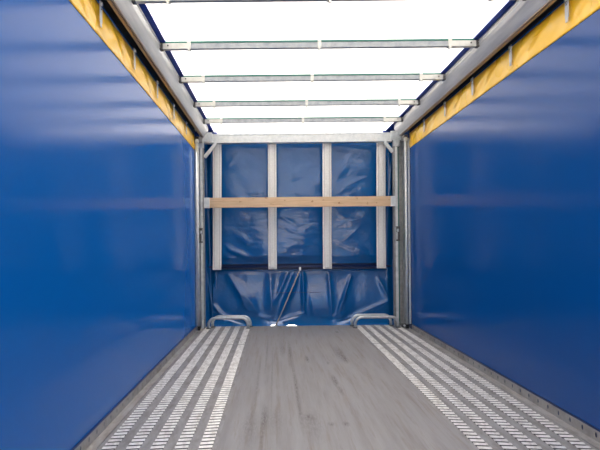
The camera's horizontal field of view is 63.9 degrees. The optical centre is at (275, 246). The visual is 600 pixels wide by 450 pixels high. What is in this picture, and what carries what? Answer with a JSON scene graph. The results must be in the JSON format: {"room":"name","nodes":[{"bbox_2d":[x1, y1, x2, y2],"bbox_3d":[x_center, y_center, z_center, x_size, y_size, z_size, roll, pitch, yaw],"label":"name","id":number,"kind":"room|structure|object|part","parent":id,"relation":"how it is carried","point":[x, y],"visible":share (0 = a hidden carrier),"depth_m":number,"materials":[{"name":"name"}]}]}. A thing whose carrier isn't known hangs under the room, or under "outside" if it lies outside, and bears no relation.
{"room":"cargo space","nodes":[
{"label":"cargo space","id":0,"kind":"room"},
{"bbox_2d":[194,130,411,326],"bbox_3d":[0.316,-0.208,5.745,2.503,2.460,0.490,-1,0,0],"label":"tarpaulin","id":1,"kind":"object","parent":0,"point":[319,296],"visible":0.74,"depth_m":5.88,"materials":[{"name":"blue"}]},
{"bbox_2d":[209,265,390,267],"bbox_3d":[0.300,0.243,5.860,2.220,0.028,0.022,-1,0,0],"label":"rod","id":2,"kind":"object","parent":1,"relation":"attached to","point":[303,265],"visible":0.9,"depth_m":5.85,"materials":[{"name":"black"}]},
{"bbox_2d":[274,267,300,325],"bbox_3d":[0.145,0.606,5.800,0.333,0.714,0.030,-1,0,0],"label":"cord","id":3,"kind":"object","parent":2,"relation":"hanging from","point":[299,267],"visible":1,"depth_m":5.79,"materials":[{"name":"grey textile cord"},{"name":"pale steel"}]},
{"bbox_3d":[0.304,0.652,5.887,2.140,0.731,0.099,-1,0,0],"label":"panel","id":4,"kind":"part","parent":1,"relation":"part of","materials":[{"name":"blue"}]},
{"bbox_2d":[139,0,516,133],"bbox_3d":[0.306,-1.262,2.750,2.524,0.364,6.500,-1,0,0],"label":"ceiling","id":5,"kind":"structure","parent":0,"point":[436,19],"depth_m":3.58,"materials":[{"name":"white"}]},
{"bbox_2d":[203,116,402,124],"bbox_3d":[0.305,-1.394,5.330,2.216,0.072,0.041,-1,0,0],"label":"bow","id":6,"kind":"object","parent":5,"relation":"attached to","point":[385,119],"visible":1,"depth_m":5.32,"materials":[{"name":"metal"}]},
{"bbox_2d":[205,119,219,123],"bbox_3d":[-0.692,-1.389,5.330,0.183,0.041,0.033,-1,0,0],"label":"socket","id":7,"kind":"object","parent":6,"relation":"attached to","point":[207,121],"depth_m":5.31,"materials":[{"name":"metal"}]},
{"bbox_2d":[386,117,400,121],"bbox_3d":[1.301,-1.407,5.330,0.183,0.041,0.033,-1,0,0],"label":"socket","id":8,"kind":"object","parent":6,"relation":"attached to","point":[388,119],"depth_m":5.31,"materials":[{"name":"metal"}]},
{"bbox_2d":[193,99,419,107],"bbox_3d":[0.305,-1.394,4.699,2.216,0.072,0.041,-1,0,0],"label":"bow","id":9,"kind":"object","parent":5,"relation":"attached to","point":[350,102],"visible":1,"depth_m":4.69,"materials":[{"name":"metal"}]},
{"bbox_2d":[195,102,212,106],"bbox_3d":[-0.692,-1.389,4.700,0.183,0.041,0.033,-1,0,0],"label":"socket","id":10,"kind":"object","parent":9,"relation":"attached to","point":[197,104],"depth_m":4.68,"materials":[{"name":"metal"}]},
{"bbox_2d":[401,100,417,104],"bbox_3d":[1.301,-1.407,4.700,0.183,0.041,0.033,-1,0,0],"label":"socket","id":11,"kind":"object","parent":9,"relation":"attached to","point":[403,102],"depth_m":4.68,"materials":[{"name":"metal"}]},
{"bbox_2d":[160,38,479,51],"bbox_3d":[0.305,-1.394,3.340,2.216,0.072,0.041,-1,0,0],"label":"bow","id":12,"kind":"object","parent":5,"relation":"attached to","point":[188,46],"visible":1,"depth_m":3.33,"materials":[{"name":"metal"}]},
{"bbox_2d":[163,43,187,50],"bbox_3d":[-0.692,-1.389,3.340,0.183,0.041,0.033,-1,0,0],"label":"socket","id":13,"kind":"object","parent":12,"relation":"attached to","point":[166,46],"depth_m":3.32,"materials":[{"name":"metal"}]},
{"bbox_2d":[452,40,475,47],"bbox_3d":[1.301,-1.407,3.340,0.183,0.041,0.033,-1,0,0],"label":"socket","id":14,"kind":"object","parent":12,"relation":"attached to","point":[455,43],"depth_m":3.32,"materials":[{"name":"metal"}]},
{"bbox_2d":[96,330,591,449],"bbox_3d":[0.328,1.047,2.665,2.500,0.070,6.330,-1,0,0],"label":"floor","id":15,"kind":"structure","parent":0,"point":[401,330],"depth_m":2.87,"materials":[{"name":"grey metal"}]},
{"bbox_2d":[74,327,202,449],"bbox_3d":[-0.885,0.945,2.665,0.052,0.057,6.330,-1,0,0],"label":"edge angle","id":16,"kind":"object","parent":15,"relation":"on","point":[103,430],"visible":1,"depth_m":2.95,"materials":[{"name":"metal"}]},
{"bbox_2d":[195,137,200,330],"bbox_3d":[-0.888,-0.148,5.505,0.040,2.218,0.040,-1,0,0],"label":"pole","id":17,"kind":"object","parent":16,"relation":"on","point":[196,138],"visible":1,"depth_m":5.49,"materials":[{"name":"metal"}]},
{"bbox_2d":[196,136,205,327],"bbox_3d":[-0.889,-0.160,5.697,0.104,2.254,0.225,-1,0,0],"label":"post","id":18,"kind":"object","parent":16,"relation":"on","point":[200,144],"visible":0.7,"depth_m":5.66,"materials":[{"name":"metal"}]},
{"bbox_2d":[107,0,207,137],"bbox_3d":[-0.876,-1.348,2.600,0.162,0.138,6.200,-1,0,0],"label":"roof rail","id":19,"kind":"object","parent":18,"relation":"attached to","point":[132,17],"visible":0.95,"depth_m":3.31,"materials":[{"name":"metal"}]},
{"bbox_2d":[0,0,197,449],"bbox_3d":[-0.913,-0.243,2.517,0.032,2.343,6.034,-1,0,0],"label":"curtain","id":20,"kind":"object","parent":19,"relation":"hanging from","point":[98,198],"visible":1,"depth_m":2.30,"materials":[{"name":"blue fabric"}]},
{"bbox_2d":[179,73,445,83],"bbox_3d":[0.305,-1.394,3.999,2.216,0.072,0.041,-1,0,0],"label":"bow","id":21,"kind":"object","parent":19,"relation":"attached to","point":[421,77],"visible":1,"depth_m":3.99,"materials":[{"name":"metal"}]},
{"bbox_2d":[181,77,201,82],"bbox_3d":[-0.692,-1.389,4.000,0.183,0.041,0.033,-1,0,0],"label":"socket","id":22,"kind":"object","parent":21,"relation":"attached to","point":[183,79],"depth_m":3.98,"materials":[{"name":"metal"}]},
{"bbox_2d":[422,74,442,80],"bbox_3d":[1.301,-1.407,4.000,0.183,0.041,0.033,-1,0,0],"label":"socket","id":23,"kind":"object","parent":21,"relation":"attached to","point":[425,77],"depth_m":3.98,"materials":[{"name":"metal"}]},
{"bbox_2d":[131,0,525,4],"bbox_3d":[0.305,-1.394,2.689,2.216,0.072,0.041,-1,0,0],"label":"bow","id":24,"kind":"object","parent":19,"relation":"attached to","point":[135,2],"visible":1,"depth_m":2.69,"materials":[{"name":"metal"}]},
{"bbox_2d":[135,0,165,3],"bbox_3d":[-0.692,-1.389,2.690,0.183,0.041,0.033,-1,0,0],"label":"socket","id":25,"kind":"object","parent":24,"relation":"attached to","point":[136,1],"depth_m":2.68,"materials":[{"name":"metal"}]},
{"bbox_2d":[204,142,216,157],"bbox_3d":[-0.773,-1.140,5.690,0.166,0.187,0.030,-1,0,0],"label":"brace","id":26,"kind":"object","parent":18,"relation":"attached to","point":[214,145],"visible":1,"depth_m":5.67,"materials":[{"name":"metal"}]},
{"bbox_2d":[97,344,246,449],"bbox_3d":[-0.570,0.991,2.120,0.575,0.050,5.250,-1,0,0],"label":"strips","id":27,"kind":"object","parent":15,"relation":"on","point":[229,353],"visible":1,"depth_m":2.96,"materials":[{"name":"metal"}]},
{"bbox_2d":[189,326,251,348],"bbox_3d":[-0.570,0.991,5.288,0.575,0.050,1.094,-1,0,0],"label":"track","id":28,"kind":"object","parent":15,"relation":"on","point":[206,336],"visible":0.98,"depth_m":5.18,"materials":[{"name":"metal"}]},
{"bbox_2d":[206,316,249,328],"bbox_3d":[-0.557,0.896,5.655,0.521,0.140,0.052,-1,0,0],"label":"hoop","id":29,"kind":"object","parent":28,"relation":"on","point":[238,317],"visible":1,"depth_m":5.64},
{"bbox_2d":[210,315,252,326],"bbox_3d":[-0.530,0.896,5.775,0.510,0.140,0.052,-1,0,0],"label":"hoop","id":30,"kind":"object","parent":28,"relation":"on","point":[245,316],"visible":0.76,"depth_m":5.76},
{"bbox_2d":[356,325,427,344],"bbox_3d":[1.225,0.974,5.288,0.575,0.050,1.094,-1,0,0],"label":"track","id":31,"kind":"object","parent":15,"relation":"on","point":[391,332],"visible":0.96,"depth_m":5.19,"materials":[{"name":"metal"}]},
{"bbox_2d":[350,313,392,325],"bbox_3d":[1.151,0.878,5.765,0.523,0.144,0.052,-1,0,0],"label":"hoop","id":32,"kind":"object","parent":31,"relation":"on","point":[379,314],"visible":0.87,"depth_m":5.75},
{"bbox_2d":[353,315,400,327],"bbox_3d":[1.185,0.879,5.622,0.559,0.140,0.052,-1,0,0],"label":"hoop","id":33,"kind":"object","parent":31,"relation":"on","point":[387,316],"visible":1,"depth_m":5.61},
{"bbox_2d":[392,134,406,326],"bbox_3d":[1.476,-0.182,5.697,0.152,2.254,0.225,-1,0,0],"label":"post","id":34,"kind":"object","parent":31,"relation":"on","point":[398,159],"visible":0.77,"depth_m":5.71,"materials":[{"name":"metal"}]},
{"bbox_2d":[204,196,395,207],"bbox_3d":[0.287,-0.522,5.628,2.248,0.121,0.040,-1,0,0],"label":"wooden plank","id":35,"kind":"object","parent":34,"relation":"attached to","point":[348,201],"visible":1,"depth_m":5.61,"materials":[{"name":"brown wood"}]},
{"bbox_2d":[202,131,400,143],"bbox_3d":[0.306,-1.298,5.723,2.380,0.110,0.155,-1,0,0],"label":"crossbeam","id":36,"kind":"object","parent":34,"relation":"attached to","point":[370,137],"visible":0.81,"depth_m":5.72,"materials":[{"name":"metal"}]},
{"bbox_3d":[-0.814,-1.287,5.652,0.140,0.110,0.014,-1,0,0],"label":"plate","id":37,"kind":"part","parent":36,"relation":"part of","materials":[{"name":"metal"}]},
{"bbox_2d":[213,144,221,269],"bbox_3d":[-0.706,-0.481,5.796,0.123,1.525,0.026,-1,0,0],"label":"strap","id":38,"kind":"object","parent":36,"relation":"hanging from","point":[217,151],"visible":0.91,"depth_m":5.80,"materials":[{"name":"beige"}]},
{"bbox_2d":[268,144,276,268],"bbox_3d":[-0.039,-0.487,5.796,0.113,1.525,0.027,-1,0,0],"label":"strap","id":39,"kind":"object","parent":36,"relation":"hanging from","point":[272,178],"visible":0.88,"depth_m":5.80,"materials":[{"name":"beige"}]},
{"bbox_2d":[322,143,331,268],"bbox_3d":[0.624,-0.493,5.798,0.115,1.525,0.037,-1,0,6],"label":"strap","id":40,"kind":"object","parent":36,"relation":"hanging from","point":[326,147],"visible":0.93,"depth_m":5.80,"materials":[{"name":"beige"}]},
{"bbox_2d":[376,143,385,267],"bbox_3d":[1.276,-0.500,5.798,0.125,1.525,0.028,-1,0,0],"label":"strap","id":41,"kind":"object","parent":36,"relation":"hanging from","point":[380,147],"visible":0.92,"depth_m":5.80,"materials":[{"name":"beige"}]},
{"bbox_3d":[1.426,-1.309,5.652,0.140,0.110,0.014,-1,0,0],"label":"plate","id":42,"kind":"part","parent":36,"relation":"part of","materials":[{"name":"metal"}]},
{"bbox_2d":[383,141,392,152],"bbox_3d":[1.340,-1.180,5.690,0.125,0.146,0.030,-1,0,0],"label":"brace","id":43,"kind":"object","parent":34,"relation":"attached to","point":[385,143],"visible":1,"depth_m":5.67,"materials":[{"name":"metal"}]},
{"bbox_2d":[394,0,556,135],"bbox_3d":[1.486,-1.370,2.600,0.162,0.138,6.200,-1,0,0],"label":"roof rail","id":44,"kind":"object","parent":34,"relation":"attached to","point":[520,14],"visible":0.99,"depth_m":3.36,"materials":[{"name":"metal"}]},
{"bbox_2d":[407,0,599,431],"bbox_3d":[1.544,-0.266,2.517,0.032,2.343,6.034,-1,0,0],"label":"curtain","id":45,"kind":"object","parent":44,"relation":"hanging from","point":[504,171],"visible":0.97,"depth_m":3.02,"materials":[{"name":"blue fabric"}]},
{"bbox_2d":[403,135,408,328],"bbox_3d":[1.502,-0.170,5.505,0.040,2.218,0.040,-1,0,0],"label":"pole","id":46,"kind":"object","parent":31,"relation":"on","point":[405,137],"visible":1,"depth_m":5.49,"materials":[{"name":"metal"}]},
{"bbox_2d":[371,343,597,449],"bbox_3d":[1.225,0.974,2.120,0.575,0.050,5.250,-1,0,0],"label":"strips","id":47,"kind":"object","parent":15,"relation":"on","point":[424,350],"visible":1,"depth_m":2.88,"materials":[{"name":"metal"}]},
{"bbox_2d":[404,325,599,449],"bbox_3d":[1.539,0.922,2.665,0.052,0.057,6.330,-1,0,0],"label":"edge angle","id":48,"kind":"object","parent":15,"relation":"on","point":[587,433],"visible":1,"depth_m":3.00,"materials":[{"name":"metal"}]},
{"bbox_2d":[409,324,598,449],"bbox_3d":[1.601,0.989,2.665,0.054,0.162,6.330,-1,0,0],"label":"trim","id":49,"kind":"structure","parent":15,"relation":"attached to","point":[410,325],"depth_m":3.08,"materials":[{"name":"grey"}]},
{"bbox_2d":[216,325,473,449],"bbox_3d":[0.327,0.968,2.665,1.220,0.012,6.330,-1,0,0],"label":"floor","id":50,"kind":"structure","parent":0,"point":[325,387],"depth_m":3.00,"materials":[{"name":"worn grey-brown plywood"}]}
]}

